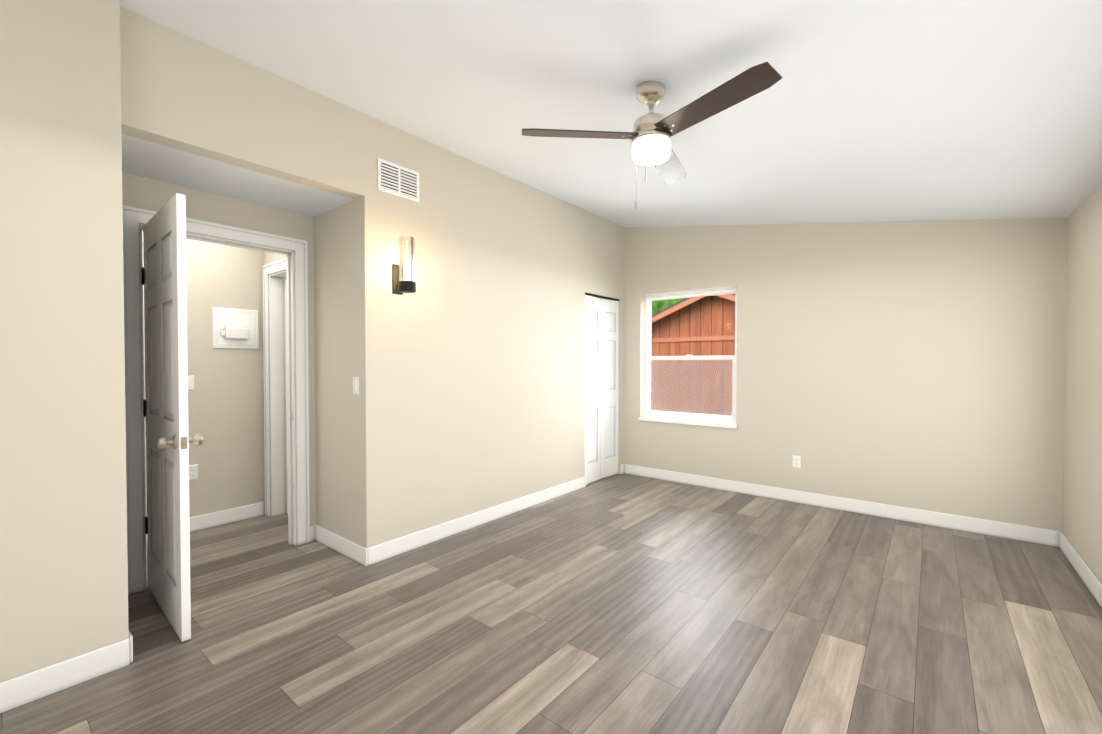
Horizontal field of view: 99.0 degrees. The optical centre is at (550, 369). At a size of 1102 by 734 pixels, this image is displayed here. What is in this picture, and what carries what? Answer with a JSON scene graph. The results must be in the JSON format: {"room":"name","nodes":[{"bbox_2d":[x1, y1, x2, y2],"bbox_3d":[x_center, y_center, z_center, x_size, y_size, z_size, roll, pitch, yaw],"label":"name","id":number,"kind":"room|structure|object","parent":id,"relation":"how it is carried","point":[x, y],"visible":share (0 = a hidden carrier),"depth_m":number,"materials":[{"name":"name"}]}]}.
{"room":"empty bedroom","nodes":[
{"label":"empty bedroom","id":0,"kind":"room"},
{"bbox_2d":[0,0,128,681],"bbox_3d":[-2.769,-0.286,1.613,0.930,3.150,1.810,1,1,39],"label":"wall","id":1,"kind":"structure","parent":0,"point":[63,551],"depth_m":1.88,"materials":[{"name":"paint"}]},
{"bbox_2d":[0,639,128,713],"bbox_3d":[-2.371,1.235,1.379,0.014,0.115,1.710,1,1,39],"label":"baseboard","id":2,"kind":"structure","parent":1,"relation":"attached to","point":[23,689],"depth_m":1.88,"materials":[{"name":"paint"}]},
{"bbox_2d":[142,231,286,516],"bbox_3d":[-3.119,-0.313,3.304,0.100,3.150,6.200,1,1,39],"label":"wall","id":3,"kind":"structure","parent":0,"point":[226,407],"depth_m":3.81,"materials":[{"name":"paint"}]},
{"bbox_2d":[188,376,193,389],"bbox_3d":[-2.793,0.102,3.625,0.012,0.113,0.069,1,1,39],"label":"light switch","id":4,"kind":"object","parent":3,"relation":"attached to","point":[190,382],"visible":0.58,"depth_m":3.64,"materials":[{"name":"white plastic"}]},
{"bbox_2d":[189,464,197,479],"bbox_3d":[-2.781,0.797,3.653,0.009,0.114,0.070,1,1,39],"label":"outlet","id":5,"kind":"object","parent":3,"relation":"attached to","point":[193,471],"visible":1,"depth_m":3.65,"materials":[{"name":"white plastic"}]},
{"bbox_2d":[190,502,264,531],"bbox_3d":[-3.738,1.218,2.471,0.014,0.115,4.090,1,1,39],"label":"baseboard","id":6,"kind":"structure","parent":3,"relation":"attached to","point":[210,520],"depth_m":3.82,"materials":[{"name":"paint"}]},
{"bbox_2d":[212,307,258,348],"bbox_3d":[-2.574,-0.337,3.859,0.050,0.329,0.329,1,1,39],"label":"breaker panel","id":7,"kind":"object","parent":3,"relation":"attached to","point":[235,328],"visible":1,"depth_m":3.85,"materials":[{"name":"paint"}]},
{"bbox_2d":[122,172,315,525],"bbox_3d":[-2.152,-0.309,3.037,0.100,3.150,1.180,1,1,39],"label":"wall","id":8,"kind":"structure","parent":0,"point":[147,193],"depth_m":3.13,"materials":[{"name":"paint"}]},
{"bbox_2d":[142,193,203,641],"bbox_3d":[-2.021,0.225,2.461,0.838,2.085,0.177,1,1,41],"label":"door","id":9,"kind":"structure","parent":8,"relation":"in","point":[165,405],"depth_m":2.33,"materials":[{"name":"paint"}]},
{"bbox_2d":[123,205,309,594],"bbox_3d":[-2.133,0.170,3.068,0.144,2.191,1.012,1,1,39],"label":"door frame","id":10,"kind":"structure","parent":8,"relation":"attached to","point":[293,250],"depth_m":2.96,"materials":[{"name":"paint"}]},
{"bbox_2d":[310,525,314,541],"bbox_3d":[-1.756,1.202,3.460,0.014,0.115,0.060,1,1,39],"label":"baseboard","id":11,"kind":"structure","parent":8,"relation":"attached to","point":[312,532],"depth_m":3.46,"materials":[{"name":"paint"}]},
{"bbox_2d":[122,134,354,216],"bbox_3d":[-1.892,-1.160,2.813,0.610,0.100,1.220,1,1,39],"label":"soffit","id":12,"kind":"structure","parent":0,"point":[150,160],"depth_m":2.74,"materials":[{"name":"paint"}]},
{"bbox_2d":[264,200,356,542],"bbox_3d":[-1.875,-0.318,3.642,1.610,3.150,0.110,1,1,39],"label":"wall","id":13,"kind":"structure","parent":0,"point":[335,367],"depth_m":3.27,"materials":[{"name":"paint"}]},
{"bbox_2d":[263,258,286,516],"bbox_3d":[-2.095,0.186,3.816,0.812,2.136,0.136,1,1,39],"label":"door frame","id":14,"kind":"structure","parent":13,"relation":"attached to","point":[274,275],"depth_m":4.00,"materials":[{"name":"paint"}]},
{"bbox_2d":[285,279,287,513],"bbox_3d":[-1.996,0.231,4.166,0.614,2.020,0.177,0,1,-23],"label":"hall door","id":15,"kind":"structure","parent":13,"relation":"in","point":[286,394],"depth_m":4.03,"materials":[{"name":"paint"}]},
{"bbox_2d":[315,524,367,565],"bbox_3d":[-1.465,1.206,3.255,0.724,0.115,0.014,1,1,39],"label":"baseboard","id":16,"kind":"structure","parent":13,"relation":"attached to","point":[354,551],"depth_m":3.21,"materials":[{"name":"paint"}]},
{"bbox_2d":[353,377,358,394],"bbox_3d":[-1.288,0.105,3.095,0.069,0.113,0.012,1,1,39],"label":"light switch","id":17,"kind":"object","parent":13,"relation":"attached to","point":[355,385],"visible":1,"depth_m":3.08,"materials":[{"name":"white plastic"}]},
{"bbox_2d":[120,6,623,547],"bbox_3d":[-0.583,-0.322,3.865,0.120,3.150,4.540,1,1,39],"label":"wall","id":18,"kind":"structure","parent":0,"point":[470,366],"depth_m":3.41,"materials":[{"name":"paint"}]},
{"bbox_2d":[129,632,132,662],"bbox_3d":[-2.157,1.220,2.315,0.830,0.115,0.014,1,1,39],"label":"baseboard","id":19,"kind":"structure","parent":18,"relation":"attached to","point":[130,648],"depth_m":2.06,"materials":[{"name":"paint"}]},
{"bbox_2d":[377,158,418,202],"bbox_3d":[-1.030,-1.281,3.195,0.008,0.210,0.320,1,1,39],"label":"air vent","id":20,"kind":"object","parent":18,"relation":"in","point":[397,180],"visible":1,"depth_m":3.19,"materials":[{"name":"metal"}]},
{"bbox_2d":[392,236,415,294],"bbox_3d":[-0.978,-0.691,3.136,0.174,0.362,0.113,1,1,39],"label":"sconce","id":21,"kind":"object","parent":18,"relation":"attached to","point":[400,286],"visible":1,"depth_m":3.10,"materials":[{"name":"black"}]},
{"bbox_2d":[368,476,585,565],"bbox_3d":[-0.412,1.194,3.994,0.014,0.115,2.460,1,1,39],"label":"baseboard","id":22,"kind":"structure","parent":18,"relation":"attached to","point":[396,547],"depth_m":3.66,"materials":[{"name":"paint"}]},
{"bbox_2d":[585,293,618,484],"bbox_3d":[0.565,0.202,5.234,0.082,2.036,0.716,1,1,39],"label":"bifold closet door","id":23,"kind":"structure","parent":18,"relation":"in","point":[601,387],"depth_m":5.25,"materials":[{"name":"paint"}]},
{"bbox_2d":[620,464,623,473],"bbox_3d":[0.839,1.170,5.542,0.014,0.115,0.080,1,1,39],"label":"baseboard","id":24,"kind":"structure","parent":18,"relation":"attached to","point":[621,468],"depth_m":5.53,"materials":[{"name":"paint"}]},
{"bbox_2d":[0,474,1101,733],"bbox_3d":[-1.159,1.304,2.581,7.090,0.060,7.700,1,1,39],"label":"floor","id":25,"kind":"structure","parent":0,"point":[624,604],"depth_m":2.28,"materials":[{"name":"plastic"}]},
{"bbox_2d":[120,0,1101,226],"bbox_3d":[0.346,-1.389,2.030,4.010,0.762,6.600,1,1,39],"label":"ceiling","id":26,"kind":"structure","parent":0,"point":[892,110],"depth_m":2.22,"materials":[{"name":"paint"}]},
{"bbox_2d":[522,62,781,208],"bbox_3d":[0.572,-1.050,2.260,1.086,0.602,1.066,1,1,39],"label":"ceiling fan","id":27,"kind":"object","parent":26,"relation":"hanging from","point":[651,134],"visible":1,"depth_m":2.15,"materials":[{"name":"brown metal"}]},
{"bbox_2d":[623,218,1066,530],"bbox_3d":[2.306,-0.332,4.512,3.860,3.150,0.200,1,1,39],"label":"wall","id":28,"kind":"structure","parent":0,"point":[920,365],"depth_m":3.98,"materials":[{"name":"paint"}]},
{"bbox_2d":[638,287,736,428],"bbox_3d":[1.495,-0.133,5.135,1.104,1.437,0.187,1,1,39],"label":"window","id":29,"kind":"structure","parent":28,"relation":"in","point":[714,420],"depth_m":5.18,"materials":[{"name":"white plastic"}]},
{"bbox_2d":[792,455,800,467],"bbox_3d":[2.298,0.860,4.403,0.070,0.114,0.009,1,1,39],"label":"outlet","id":30,"kind":"object","parent":28,"relation":"attached to","point":[796,461],"visible":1,"depth_m":4.40,"materials":[{"name":"white plastic"}]},
{"bbox_2d":[624,464,1059,546],"bbox_3d":[2.239,1.187,4.453,3.560,0.115,0.014,1,1,39],"label":"baseboard","id":31,"kind":"structure","parent":28,"relation":"attached to","point":[1042,536],"depth_m":4.05,"materials":[{"name":"paint"}]},
{"bbox_2d":[1062,181,1101,582],"bbox_3d":[1.742,-0.275,0.887,0.120,3.150,6.550,1,1,39],"label":"wall","id":32,"kind":"structure","parent":0,"point":[1082,497],"depth_m":2.89,"materials":[{"name":"paint"}]},
{"bbox_2d":[1059,531,1101,607],"bbox_3d":[1.689,1.242,0.953,0.014,0.115,6.150,1,1,39],"label":"baseboard","id":33,"kind":"structure","parent":32,"relation":"attached to","point":[1089,578],"depth_m":2.83,"materials":[{"name":"paint"}]},
{"label":"outside","id":34,"kind":"structure","parent":0,"visible":0},
{"bbox_3d":[12.349,1.100,19.049,55.000,0.070,34.900,1,1,39],"label":"ground","id":35,"kind":"structure","parent":34,"visible":0},
{"bbox_2d":[651,298,684,315],"bbox_3d":[4.023,-1.681,16.021,3.320,5.637,3.496,1,1,39],"label":"tree","id":36,"kind":"object","parent":35,"relation":"on","point":[655,306],"depth_m":14.38,"materials":[{"name":"green plant"}]},
{"bbox_2d":[651,294,734,415],"bbox_3d":[3.644,-0.129,9.259,5.400,2.695,2.840,1,1,39],"label":"neighboring building","id":37,"kind":"structure","parent":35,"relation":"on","point":[670,315],"depth_m":8.55,"materials":[{"name":"orange wood"}]}
]}

